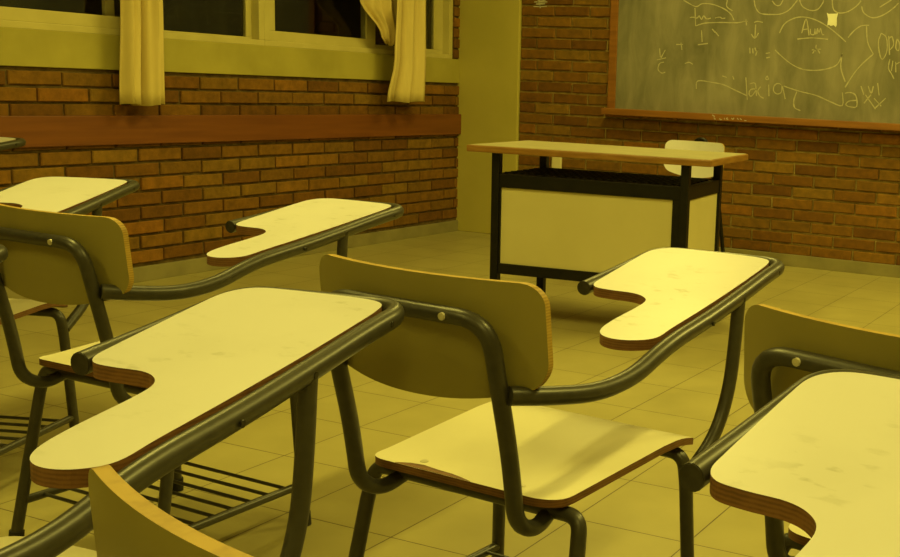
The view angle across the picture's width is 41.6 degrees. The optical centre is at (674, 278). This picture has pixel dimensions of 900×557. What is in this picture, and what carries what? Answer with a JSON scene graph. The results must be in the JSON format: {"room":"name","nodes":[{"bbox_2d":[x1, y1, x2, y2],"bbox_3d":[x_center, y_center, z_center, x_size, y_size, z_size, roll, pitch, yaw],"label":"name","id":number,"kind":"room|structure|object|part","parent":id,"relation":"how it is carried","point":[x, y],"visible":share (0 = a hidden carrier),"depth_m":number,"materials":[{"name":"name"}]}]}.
{"room":"classroom","nodes":[
{"label":"classroom","id":0,"kind":"room"},
{"bbox_2d":[0,0,459,285],"bbox_3d":[-3.400,-1.232,3.735,0.216,3.003,9.100,7,10,23],"label":"wall","id":1,"kind":"structure","parent":0,"point":[187,194],"depth_m":6.04,"materials":[{"name":"brick"}]},
{"bbox_2d":[0,0,264,45],"bbox_3d":[-2.762,-1.724,4.959,0.104,1.272,2.560,7,10,23],"label":"window","id":2,"kind":"structure","parent":1,"relation":"in","point":[222,21],"depth_m":5.67,"materials":[{"name":"beige paint"}]},
{"bbox_3d":[-2.892,-1.664,4.592,0.025,1.202,1.685,7,10,23],"label":"sash","id":3,"kind":"part","parent":2,"relation":"part of","materials":[{"name":"beige paint"}]},
{"bbox_3d":[-2.893,-1.667,4.591,0.005,1.096,1.585,7,10,23],"label":"glass pane","id":4,"kind":"part","parent":2,"relation":"part of","materials":[{"name":"white"}]},
{"bbox_3d":[-2.454,-1.805,5.677,0.005,1.140,0.830,7,10,23],"label":"glass pane","id":5,"kind":"part","parent":2,"relation":"part of","materials":[{"name":"white"}]},
{"bbox_3d":[-2.454,-1.823,5.671,0.025,1.202,0.925,7,10,23],"label":"sash","id":6,"kind":"part","parent":2,"relation":"part of","materials":[{"name":"beige paint"}]},
{"bbox_2d":[0,27,459,82],"bbox_3d":[-3.337,-0.822,3.748,0.028,0.160,9.067,7,10,23],"label":"window sill","id":7,"kind":"structure","parent":1,"relation":"attached to","point":[18,46],"depth_m":5.86,"materials":[{"name":"paint"}]},
{"bbox_2d":[0,114,460,147],"bbox_3d":[-3.335,-0.467,3.799,0.028,0.136,9.066,7,10,23],"label":"trim","id":8,"kind":"structure","parent":1,"relation":"attached to","point":[63,130],"depth_m":5.86,"materials":[{"name":"red wood"}]},
{"bbox_2d":[5,220,457,299],"bbox_3d":[-3.377,0.225,3.919,0.023,0.073,9.067,7,10,23],"label":"baseboard","id":9,"kind":"structure","parent":1,"relation":"attached to","point":[190,266],"depth_m":6.76,"materials":[{"name":"beige tile"}]},
{"bbox_2d":[264,0,452,58],"bbox_3d":[-1.885,-2.007,6.901,0.104,1.272,1.740,7,10,23],"label":"window","id":10,"kind":"structure","parent":1,"relation":"in","point":[335,25],"depth_m":6.75,"materials":[{"name":"beige paint"}]},
{"bbox_3d":[-2.027,-1.953,6.552,0.005,1.097,0.770,7,10,23],"label":"glass pane","id":11,"kind":"part","parent":10,"relation":"part of","materials":[{"name":"white"}]},
{"bbox_3d":[-2.021,-1.952,6.564,0.025,1.202,0.915,7,10,23],"label":"sash","id":12,"kind":"part","parent":10,"relation":"part of","materials":[{"name":"beige paint"}]},
{"bbox_3d":[-1.736,-2.044,7.266,0.005,1.126,0.670,7,10,23],"label":"glass pane","id":13,"kind":"part","parent":10,"relation":"part of","materials":[{"name":"white"}]},
{"bbox_3d":[-1.724,-2.059,7.286,0.025,1.202,0.820,7,10,23],"label":"sash","id":14,"kind":"part","parent":10,"relation":"part of","materials":[{"name":"beige paint"}]},
{"bbox_3d":[-2.115,-2.571,5.921,0.142,0.023,3.250,7,10,23],"label":"rail","id":15,"kind":"object","parent":1,"relation":"attached to","visible":0},
{"bbox_2d":[119,0,164,105],"bbox_3d":[-2.476,-1.627,5.268,0.116,1.650,0.252,7,10,23],"label":"curtain","id":16,"kind":"object","parent":15,"relation":"hanging from","point":[141,62],"visible":1,"depth_m":5.35,"materials":[{"name":"fabric"}]},
{"bbox_2d":[360,0,425,102],"bbox_3d":[-1.878,-1.829,6.555,0.121,1.620,1.390,7,11,26],"label":"curtain","id":17,"kind":"object","parent":15,"relation":"hanging from","point":[401,23],"visible":1,"depth_m":7.04,"materials":[{"name":"fabric"}]},
{"bbox_3d":[-1.650,-1.891,6.985,0.106,1.620,0.409,7,10,23],"label":"hanging panel","id":18,"kind":"part","parent":17,"relation":"part of","materials":[{"name":"fabric"}]},
{"bbox_2d":[0,231,899,556],"bbox_3d":[0.181,0.725,2.404,8.420,0.100,9.700,7,10,23],"label":"floor","id":19,"kind":"structure","parent":0,"point":[637,514],"depth_m":3.47,"materials":[{"name":"tile"}]},
{"bbox_2d":[0,244,7,262],"bbox_3d":[-1.533,0.312,1.721,0.534,0.788,1.006,6,10,17],"label":"chair","id":20,"kind":"object","parent":19,"relation":"on","point":[3,250],"visible":1,"depth_m":2.04,"materials":[{"name":"grey paint"}]},
{"bbox_2d":[0,137,25,150],"bbox_3d":[-2.908,-0.172,4.191,0.533,0.811,1.006,6,10,19],"label":"chair","id":21,"kind":"object","parent":19,"relation":"on","point":[6,143],"visible":1,"depth_m":4.46,"materials":[{"name":"grey paint"}]},
{"bbox_2d":[0,177,139,455],"bbox_3d":[-1.835,0.088,3.026,0.531,0.776,1.000,3,9,4],"label":"chair","id":22,"kind":"object","parent":19,"relation":"on","point":[71,195],"visible":0.62,"depth_m":3.10,"materials":[{"name":"grey paint"}]},
{"bbox_3d":[-1.872,0.396,2.921,0.442,0.008,0.008,3,9,4],"label":"rack rod","id":23,"kind":"part","parent":22,"relation":"part of","materials":[{"name":"grey paint"}]},
{"bbox_3d":[-1.868,0.387,2.975,0.442,0.008,0.008,3,9,4],"label":"rack rod","id":24,"kind":"part","parent":22,"relation":"part of","materials":[{"name":"grey paint"}]},
{"bbox_3d":[-1.864,0.378,3.029,0.442,0.008,0.008,3,9,4],"label":"rack rod","id":25,"kind":"part","parent":22,"relation":"part of","materials":[{"name":"grey paint"}]},
{"bbox_3d":[-1.859,0.369,3.083,0.442,0.008,0.008,3,9,4],"label":"rack rod","id":26,"kind":"part","parent":22,"relation":"part of","materials":[{"name":"grey paint"}]},
{"bbox_3d":[-1.857,0.088,2.897,0.420,0.036,0.455,3,9,4],"label":"seat","id":27,"kind":"part","parent":22,"relation":"part of","materials":[{"name":"laminate"}]},
{"bbox_3d":[-1.651,0.410,2.906,0.019,0.019,0.418,3,9,3],"label":"rack rail","id":28,"kind":"part","parent":22,"relation":"part of","materials":[{"name":"grey metal"}]},
{"bbox_3d":[-1.733,0.263,3.096,0.238,0.388,0.046,3,9,4],"label":"leg","id":29,"kind":"part","parent":22,"relation":"part of","materials":[{"name":"grey paint"}]},
{"bbox_3d":[-1.618,-0.030,3.124,0.026,0.332,0.163,4,10,11],"label":"tablet post","id":30,"kind":"part","parent":22,"relation":"part of","materials":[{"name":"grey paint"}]},
{"bbox_2d":[0,198,403,536],"bbox_3d":[-1.059,0.189,2.667,0.500,0.763,0.943,7,10,26],"label":"chair","id":31,"kind":"object","parent":19,"relation":"on","point":[53,257],"visible":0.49,"depth_m":2.37,"materials":[{"name":"grey paint"}]},
{"bbox_3d":[-1.334,0.460,2.679,0.018,0.019,0.394,7,11,26],"label":"rack rail","id":32,"kind":"part","parent":31,"relation":"part of","materials":[{"name":"grey metal"}]},
{"bbox_3d":[-1.320,0.384,2.490,0.249,0.388,0.083,4,10,8],"label":"leg","id":33,"kind":"part","parent":31,"relation":"part of","materials":[{"name":"grey paint"}]},
{"bbox_3d":[-1.215,0.501,2.451,0.416,0.008,0.008,7,10,26],"label":"rack rod","id":34,"kind":"part","parent":31,"relation":"part of","materials":[{"name":"grey paint"}]},
{"bbox_3d":[-1.205,0.070,2.361,0.325,0.362,0.280,7,10,26],"label":"frame","id":35,"kind":"part","parent":31,"relation":"part of","materials":[{"name":"grey paint"}]},
{"bbox_3d":[-1.239,-0.045,2.259,0.418,0.185,0.062,7,10,26],"label":"backrest","id":36,"kind":"part","parent":31,"relation":"part of","materials":[{"name":"laminate"}]},
{"bbox_3d":[-1.121,0.168,2.559,0.396,0.036,0.429,7,10,26],"label":"seat","id":37,"kind":"part","parent":31,"relation":"part of","materials":[{"name":"laminate"}]},
{"bbox_3d":[-1.192,0.494,2.497,0.416,0.008,0.008,7,10,26],"label":"rack rod","id":38,"kind":"part","parent":31,"relation":"part of","materials":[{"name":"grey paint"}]},
{"bbox_3d":[-1.098,0.411,2.383,0.249,0.388,0.084,12,13,44],"label":"leg","id":39,"kind":"part","parent":31,"relation":"part of","materials":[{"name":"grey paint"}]},
{"bbox_3d":[-1.169,0.488,2.543,0.416,0.008,0.008,7,10,26],"label":"rack rod","id":40,"kind":"part","parent":31,"relation":"part of","materials":[{"name":"black metal"}]},
{"bbox_3d":[-1.156,0.335,2.789,0.224,0.397,0.043,7,10,26],"label":"leg","id":41,"kind":"part","parent":31,"relation":"part of","materials":[{"name":"grey paint"}]},
{"bbox_3d":[-1.146,0.481,2.589,0.416,0.008,0.008,7,10,26],"label":"rack rod","id":42,"kind":"part","parent":31,"relation":"part of","materials":[{"name":"grey paint"}]},
{"bbox_3d":[-1.123,0.475,2.634,0.416,0.008,0.008,7,10,26],"label":"rack rod","id":43,"kind":"part","parent":31,"relation":"part of","materials":[{"name":"grey paint"}]},
{"bbox_3d":[-1.100,0.468,2.680,0.416,0.008,0.008,7,10,26],"label":"rack rod","id":44,"kind":"part","parent":31,"relation":"part of","materials":[{"name":"grey paint"}]},
{"bbox_3d":[-1.077,0.462,2.726,0.416,0.008,0.008,7,10,26],"label":"rack rod","id":45,"kind":"part","parent":31,"relation":"part of","materials":[{"name":"black metal"}]},
{"bbox_3d":[-0.959,0.507,2.498,0.018,0.019,0.394,7,10,25],"label":"rack rail","id":46,"kind":"part","parent":31,"relation":"part of","materials":[{"name":"grey metal"}]},
{"bbox_3d":[-0.956,0.360,2.693,0.224,0.397,0.043,7,10,26],"label":"leg","id":47,"kind":"part","parent":31,"relation":"part of","materials":[{"name":"grey paint"}]},
{"bbox_3d":[-0.827,0.069,2.675,0.025,0.340,0.154,9,11,32],"label":"tablet post","id":48,"kind":"part","parent":31,"relation":"part of","materials":[{"name":"grey metal"}]},
{"bbox_2d":[0,286,404,556],"bbox_3d":[-0.710,0.406,1.334,0.496,0.803,0.935,6,10,19],"label":"chair","id":49,"kind":"object","parent":19,"relation":"on","point":[212,367],"visible":0.97,"depth_m":1.39,"materials":[{"name":"grey paint"}]},
{"bbox_3d":[-0.744,0.389,1.265,0.393,0.037,0.425,6,10,19],"label":"seat","id":50,"kind":"part","parent":49,"relation":"part of","materials":[{"name":"laminate"}]},
{"bbox_3d":[-0.485,0.295,1.369,0.024,0.344,0.152,7,10,26],"label":"tablet post","id":51,"kind":"part","parent":49,"relation":"part of","materials":[{"name":"grey metal"}]},
{"bbox_2d":[88,369,899,556],"bbox_3d":[0.007,0.492,1.032,0.507,0.796,0.956,9,11,34],"label":"chair","id":52,"kind":"object","parent":19,"relation":"on","point":[821,458],"visible":1,"depth_m":1.09,"materials":[{"name":"grey paint"}]},
{"bbox_3d":[-0.227,0.243,0.649,0.424,0.200,0.062,9,11,34],"label":"backrest","id":53,"kind":"part","parent":52,"relation":"part of","materials":[{"name":"laminate"}]},
{"bbox_2d":[319,247,784,556],"bbox_3d":[-0.176,0.308,2.180,0.541,0.766,1.020,8,11,28],"label":"chair","id":54,"kind":"object","parent":19,"relation":"on","point":[462,337],"visible":0.94,"depth_m":1.90,"materials":[{"name":"laminate"}]},
{"bbox_3d":[-0.468,0.511,2.000,0.269,0.374,0.090,4,10,10],"label":"leg","id":55,"kind":"part","parent":54,"relation":"part of","materials":[{"name":"grey paint"}]},
{"bbox_3d":[-0.390,0.079,1.753,0.452,0.192,0.066,8,11,28],"label":"backrest","id":56,"kind":"part","parent":54,"relation":"part of","materials":[{"name":"laminate"}]},
{"bbox_3d":[-0.349,0.199,1.859,0.352,0.378,0.302,8,11,28],"label":"frame","id":57,"kind":"part","parent":54,"relation":"part of","materials":[{"name":"grey paint"}]},
{"bbox_3d":[-0.474,0.581,2.203,0.019,0.018,0.426,8,11,29],"label":"rack rail","id":58,"kind":"part","parent":54,"relation":"part of","materials":[{"name":"grey metal"}]},
{"bbox_3d":[-0.195,0.586,2.240,0.450,0.008,0.008,8,11,28],"label":"rack rod","id":59,"kind":"part","parent":54,"relation":"part of","materials":[{"name":"grey paint"}]},
{"bbox_3d":[-0.276,0.461,2.315,0.242,0.383,0.046,8,11,28],"label":"leg","id":60,"kind":"part","parent":54,"relation":"part of","materials":[{"name":"grey paint"}]},
{"bbox_3d":[-0.255,0.545,1.852,0.252,0.374,0.105,8,11,28],"label":"leg","id":61,"kind":"part","parent":54,"relation":"part of","materials":[{"name":"grey paint"}]},
{"bbox_3d":[-0.249,0.304,2.069,0.428,0.035,0.463,8,11,28],"label":"seat","id":62,"kind":"part","parent":54,"relation":"part of","materials":[{"name":"laminate"}]},
{"bbox_3d":[-0.064,0.490,2.200,0.242,0.383,0.046,8,11,28],"label":"leg","id":63,"kind":"part","parent":54,"relation":"part of","materials":[{"name":"grey paint"}]},
{"bbox_3d":[0.075,0.210,2.182,0.027,0.328,0.166,9,12,35],"label":"tablet post","id":64,"kind":"part","parent":54,"relation":"part of","materials":[{"name":"grey metal"}]},
{"bbox_2d":[467,140,747,293],"bbox_3d":[-0.300,-0.194,5.145,1.103,0.771,0.625,5,10,17],"label":"desk","id":65,"kind":"object","parent":19,"relation":"on","point":[551,223],"visible":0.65,"depth_m":4.92,"materials":[{"name":"laminate"}]},
{"bbox_3d":[-0.787,-0.188,5.029,0.036,0.729,0.036,5,10,17],"label":"leg","id":66,"kind":"part","parent":65,"relation":"part of","materials":[{"name":"black metal"}]},
{"bbox_3d":[-0.764,-0.234,5.014,0.008,0.348,0.024,5,10,17],"label":"panel post","id":67,"kind":"part","parent":65,"relation":"part of","materials":[{"name":"black metal"}]},
{"bbox_3d":[-0.636,-0.260,5.502,0.036,0.729,0.036,5,10,17],"label":"leg","id":68,"kind":"part","parent":65,"relation":"part of","materials":[{"name":"black metal"}]},
{"bbox_3d":[-0.384,-0.009,4.927,0.823,0.046,0.028,5,10,17],"label":"rail","id":69,"kind":"part","parent":65,"relation":"part of","materials":[{"name":"black metal"}]},
{"bbox_3d":[-0.385,-0.198,4.903,0.785,0.334,0.016,5,10,17],"label":"panel","id":70,"kind":"part","parent":65,"relation":"part of","materials":[{"name":"beige wood"}]},
{"bbox_3d":[-0.367,-0.390,4.864,0.823,0.058,0.028,5,10,17],"label":"rail","id":71,"kind":"part","parent":65,"relation":"part of","materials":[{"name":"black metal"}]},
{"bbox_2d":[505,167,711,185],"bbox_3d":[-0.290,-0.454,5.096,0.839,0.011,0.482,5,10,17],"label":"slatted shelf","id":72,"kind":"object","parent":65,"relation":"attached to","point":[545,172],"depth_m":4.98,"materials":[{"name":"black metal"}]},
{"bbox_3d":[0.001,-0.161,4.781,0.032,0.348,0.024,5,10,17],"label":"panel post","id":73,"kind":"part","parent":65,"relation":"part of","materials":[{"name":"black metal"}]},
{"bbox_3d":[0.031,-0.110,4.779,0.036,0.729,0.036,5,10,17],"label":"leg","id":74,"kind":"part","parent":65,"relation":"part of","materials":[{"name":"black metal"}]},
{"bbox_3d":[0.109,-0.190,5.009,0.012,0.340,0.462,5,10,17],"label":"panel","id":75,"kind":"part","parent":65,"relation":"part of","materials":[{"name":"beige wood"}]},
{"bbox_3d":[0.118,-0.386,4.976,0.028,0.058,0.466,5,10,17],"label":"rail","id":76,"kind":"part","parent":65,"relation":"part of","materials":[{"name":"black metal"}]},
{"bbox_3d":[0.182,-0.181,5.253,0.036,0.729,0.036,5,10,17],"label":"leg","id":77,"kind":"part","parent":65,"relation":"part of","materials":[{"name":"black metal"}]},
{"bbox_2d":[664,137,724,251],"bbox_3d":[0.002,-0.349,6.052,0.401,0.782,0.552,7,11,27],"label":"chair","id":78,"kind":"object","parent":19,"relation":"on","point":[697,145],"visible":0.33,"depth_m":6.20,"materials":[{"name":"laminate"}]},
{"bbox_3d":[0.112,-0.642,6.189,0.360,0.195,0.065,7,11,27],"label":"backrest","id":79,"kind":"part","parent":78,"relation":"part of","materials":[{"name":"laminate"}]},
{"bbox_2d":[744,304,899,556],"bbox_3d":[0.552,0.396,1.873,0.549,0.759,1.036,10,12,40],"label":"chair","id":80,"kind":"object","parent":19,"relation":"on","point":[782,347],"visible":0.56,"depth_m":1.54,"materials":[{"name":"grey paint"}]},
{"bbox_3d":[0.219,0.585,1.751,0.274,0.371,0.091,6,10,22],"label":"leg","id":81,"kind":"part","parent":80,"relation":"part of","materials":[{"name":"grey paint"}]},
{"bbox_3d":[0.457,0.388,1.778,0.435,0.035,0.471,10,12,40],"label":"seat","id":82,"kind":"part","parent":80,"relation":"part of","materials":[{"name":"laminate"}]},
{"bbox_3d":[0.261,0.158,1.494,0.459,0.191,0.068,10,12,40],"label":"backrest","id":83,"kind":"part","parent":80,"relation":"part of","materials":[{"name":"laminate"}]},
{"bbox_2d":[518,0,899,264],"bbox_3d":[2.144,-1.416,6.343,8.220,3.003,0.216,7,10,23],"label":"wall","id":84,"kind":"structure","parent":0,"point":[815,191],"depth_m":7.12,"materials":[{"name":"brick"}]},
{"bbox_2d":[456,0,521,233],"bbox_3d":[-1.245,-1.792,7.699,0.485,3.000,0.032,7,10,23],"label":"pillar","id":85,"kind":"structure","parent":84,"relation":"attached to","point":[489,30],"depth_m":7.77,"materials":[{"name":"beige paint"}]},
{"bbox_2d":[552,157,561,168],"bbox_3d":[-0.788,-0.768,7.641,0.073,0.100,0.014,7,10,23],"label":"wall socket","id":86,"kind":"object","parent":84,"relation":"attached to","point":[556,161],"visible":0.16,"depth_m":7.63,"materials":[{"name":"beige plastic"}]},
{"bbox_2d":[601,0,899,130],"bbox_3d":[1.511,-1.458,6.449,4.246,1.265,0.107,7,10,23],"label":"chalkboard","id":87,"kind":"object","parent":84,"relation":"attached to","point":[751,61],"visible":1,"depth_m":6.95,"materials":[{"name":"stone"}]},
{"bbox_3d":[1.510,-1.484,6.486,4.202,1.225,0.034,7,10,23],"label":"board frame","id":88,"kind":"part","parent":87,"relation":"part of","materials":[{"name":"orange wood"}]},
{"bbox_2d":[601,108,899,130],"bbox_3d":[1.484,-0.854,6.549,4.246,0.040,0.107,7,10,23],"label":"chalk tray","id":89,"kind":"object","parent":87,"relation":"on","point":[839,121],"depth_m":6.94,"materials":[{"name":"orange wood"}]},
{"bbox_2d":[827,13,837,26],"bbox_3d":[0.924,-1.521,6.737,0.069,0.082,0.001,7,10,23],"label":"paper scrap","id":90,"kind":"object","parent":87,"relation":"attached to","point":[832,18],"visible":1,"depth_m":6.74,"materials":[{"name":"paper"}]},
{"bbox_2d":[719,247,899,277],"bbox_3d":[2.258,0.068,6.394,7.334,0.073,0.023,7,10,23],"label":"baseboard","id":91,"kind":"structure","parent":84,"relation":"attached to","point":[888,270],"depth_m":6.96,"materials":[{"name":"beige tile"}]}
]}

